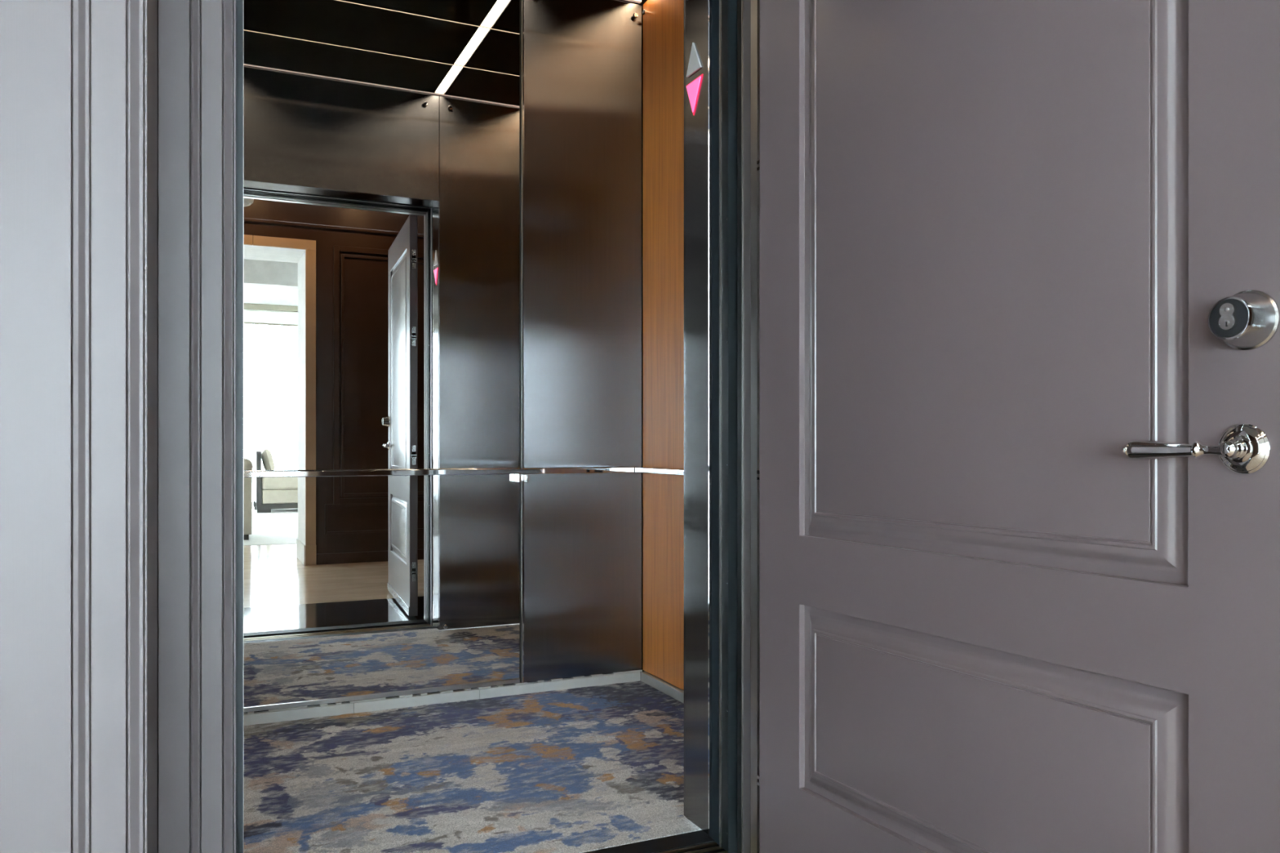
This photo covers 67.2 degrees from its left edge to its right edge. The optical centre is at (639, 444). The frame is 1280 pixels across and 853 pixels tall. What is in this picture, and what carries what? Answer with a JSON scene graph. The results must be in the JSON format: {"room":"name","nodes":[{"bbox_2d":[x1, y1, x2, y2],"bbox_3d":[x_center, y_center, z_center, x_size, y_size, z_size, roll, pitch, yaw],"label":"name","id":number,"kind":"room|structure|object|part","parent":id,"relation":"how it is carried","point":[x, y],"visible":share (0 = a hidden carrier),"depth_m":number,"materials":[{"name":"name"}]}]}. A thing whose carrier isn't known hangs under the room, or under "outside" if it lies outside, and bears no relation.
{"room":"apartment entrance hall","nodes":[
{"label":"apartment entrance hall","id":0,"kind":"room"},
{"bbox_2d":[0,0,157,852],"bbox_3d":[-1.766,-0.570,1.010,2.241,3.140,0.433,0,0,-25],"label":"wall","id":1,"kind":"structure","parent":0,"point":[78,78],"depth_m":1.25,"materials":[{"name":"grey paint"}]},
{"bbox_2d":[157,0,235,852],"bbox_3d":[0.166,-0.570,2.264,2.800,3.140,0.288,0,0,-25],"label":"door casing","id":2,"kind":"structure","parent":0,"point":[197,38],"depth_m":1.68,"materials":[{"name":"paint"}]},
{"bbox_2d":[235,0,759,852],"bbox_3d":[-0.268,-0.174,2.081,1.199,2.345,0.278,0,0,-25],"label":"door frame","id":3,"kind":"structure","parent":2,"relation":"attached to","point":[733,25],"depth_m":2.31,"materials":[{"name":"silver metal"}]},
{"bbox_3d":[0.230,-0.174,2.378,0.045,2.345,0.035,0,0,-25],"label":"frame","id":4,"kind":"part","parent":3,"relation":"part of","materials":[{"name":"grey wood"}]},
{"bbox_3d":[0.260,-0.174,2.312,0.046,2.345,0.026,0,0,-25],"label":"frame","id":5,"kind":"part","parent":3,"relation":"part of","materials":[{"name":"grey wood"}]},
{"bbox_3d":[0.275,-0.174,2.279,0.047,2.345,0.038,0,0,-25],"label":"frame","id":6,"kind":"part","parent":3,"relation":"part of","materials":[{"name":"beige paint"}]},
{"bbox_2d":[584,830,737,852],"bbox_3d":[-0.285,1.007,2.117,1.299,0.026,0.296,0,0,-25],"label":"sill","id":7,"kind":"structure","parent":2,"relation":"attached to","point":[697,842],"depth_m":2.39,"materials":[{"name":"black metal"}]},
{"bbox_3d":[-0.315,1.001,2.183,1.299,0.006,0.008,0,0,-25],"label":"rail","id":8,"kind":"part","parent":7,"relation":"part of","materials":[{"name":"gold metal"}]},
{"bbox_3d":[-0.307,1.012,2.165,1.299,0.016,0.048,0,0,-25],"label":"plate","id":9,"kind":"part","parent":7,"relation":"part of","materials":[{"name":"black metal"}]},
{"bbox_3d":[-0.304,1.001,2.159,1.299,0.006,0.008,0,0,-25],"label":"rail","id":10,"kind":"part","parent":7,"relation":"part of","materials":[{"name":"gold metal"}]},
{"bbox_2d":[756,0,1279,852],"bbox_3d":[0.517,-0.167,1.633,0.093,2.310,1.110,0,0,-29],"label":"door","id":11,"kind":"structure","parent":2,"relation":"in","point":[1019,472],"depth_m":1.50,"materials":[{"name":"grey wood"}]},
{"bbox_3d":[0.529,0.519,1.627,0.014,0.379,0.817,0,0,-29],"label":"raised panel","id":12,"kind":"part","parent":11,"relation":"part of","materials":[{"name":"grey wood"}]},
{"bbox_3d":[0.529,-0.484,1.627,0.014,1.341,0.817,0,0,-29],"label":"raised panel","id":13,"kind":"part","parent":11,"relation":"part of","materials":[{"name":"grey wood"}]},
{"bbox_3d":[0.743,0.005,1.196,0.025,0.063,0.063,0,0,-29],"label":"lever handle","id":14,"kind":"part","parent":11,"relation":"part of","materials":[{"name":"silver metal"}]},
{"bbox_2d":[243,0,643,714],"bbox_3d":[-0.983,-0.480,3.629,2.290,2.960,0.087,0,0,-25],"label":"wall","id":15,"kind":"structure","parent":0,"point":[580,61],"depth_m":3.95,"materials":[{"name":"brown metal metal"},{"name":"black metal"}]},
{"bbox_2d":[243,0,519,712],"bbox_3d":[-0.982,-0.453,3.612,1.104,2.806,0.014,0,0,-25],"label":"wall mirror","id":16,"kind":"object","parent":15,"relation":"attached to","point":[381,137],"visible":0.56,"depth_m":3.61,"materials":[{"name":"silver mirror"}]},
{"bbox_2d":[243,671,640,725],"bbox_3d":[-0.981,0.978,3.609,2.156,0.044,0.024,0,0,-25],"label":"baseboard","id":17,"kind":"structure","parent":15,"relation":"attached to","point":[332,709],"depth_m":3.69,"materials":[{"name":"metal"}]},
{"bbox_2d":[243,466,684,482],"bbox_3d":[-0.684,0.129,3.064,2.099,0.070,1.237,0,0,-25],"label":"handrail","id":18,"kind":"object","parent":15,"relation":"attached to","point":[517,472],"visible":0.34,"depth_m":3.66,"materials":[{"name":"silver metal"}]},
{"bbox_3d":[-0.232,-0.452,3.962,0.519,2.808,0.016,0,0,-25],"label":"steel panel","id":19,"kind":"part","parent":15,"relation":"part of","materials":[{"name":"silver metal"}]},
{"bbox_2d":[626,0,641,3],"bbox_3d":[-0.663,-1.930,2.938,2.290,0.140,1.610,0,0,-25],"label":"ceiling light","id":20,"kind":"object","parent":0,"point":[633,1],"depth_m":4.04,"materials":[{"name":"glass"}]},
{"bbox_2d":[642,0,684,690],"bbox_3d":[0.319,-0.480,3.442,0.083,2.960,1.422,0,0,-25],"label":"wall","id":21,"kind":"structure","parent":0,"point":[663,20],"depth_m":3.89,"materials":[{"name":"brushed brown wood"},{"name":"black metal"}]},
{"bbox_2d":[640,671,684,703],"bbox_3d":[0.306,0.978,3.422,0.023,0.044,1.394,0,0,-25],"label":"baseboard","id":22,"kind":"structure","parent":21,"relation":"attached to","point":[660,685],"depth_m":3.86,"materials":[{"name":"metal"}]},
{"bbox_2d":[684,0,707,834],"bbox_3d":[-0.360,-0.435,2.281,2.170,2.846,0.161,0,0,-25],"label":"wall","id":23,"kind":"structure","parent":0,"point":[695,11],"depth_m":2.49,"materials":[{"name":"silver metal"}]},
{"bbox_3d":[0.361,-0.435,2.670,0.534,2.846,0.014,0,0,-25],"label":"return panel","id":24,"kind":"part","parent":23,"relation":"part of","materials":[{"name":"silver metal"}]},
{"bbox_2d":[686,42,702,115],"bbox_3d":[0.140,-0.952,2.502,0.006,0.189,0.090,0,0,-25],"label":"indicator","id":25,"kind":"object","parent":23,"relation":"attached to","point":[693,88],"visible":1,"depth_m":2.50,"materials":[{"name":"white plastic"}]},
{"bbox_3d":[-0.642,1.040,2.892,2.370,0.039,1.790,0,0,-25],"label":"floor","id":26,"kind":"structure","parent":0,"visible":0},
{"bbox_2d":[243,680,702,852],"bbox_3d":[-0.663,0.997,2.924,2.155,0.007,1.486,0,0,-25],"label":"carpet","id":27,"kind":"object","parent":26,"relation":"on","point":[581,770],"visible":0.62,"depth_m":2.86,"materials":[{"name":"multicoloured carpet"}]}
]}

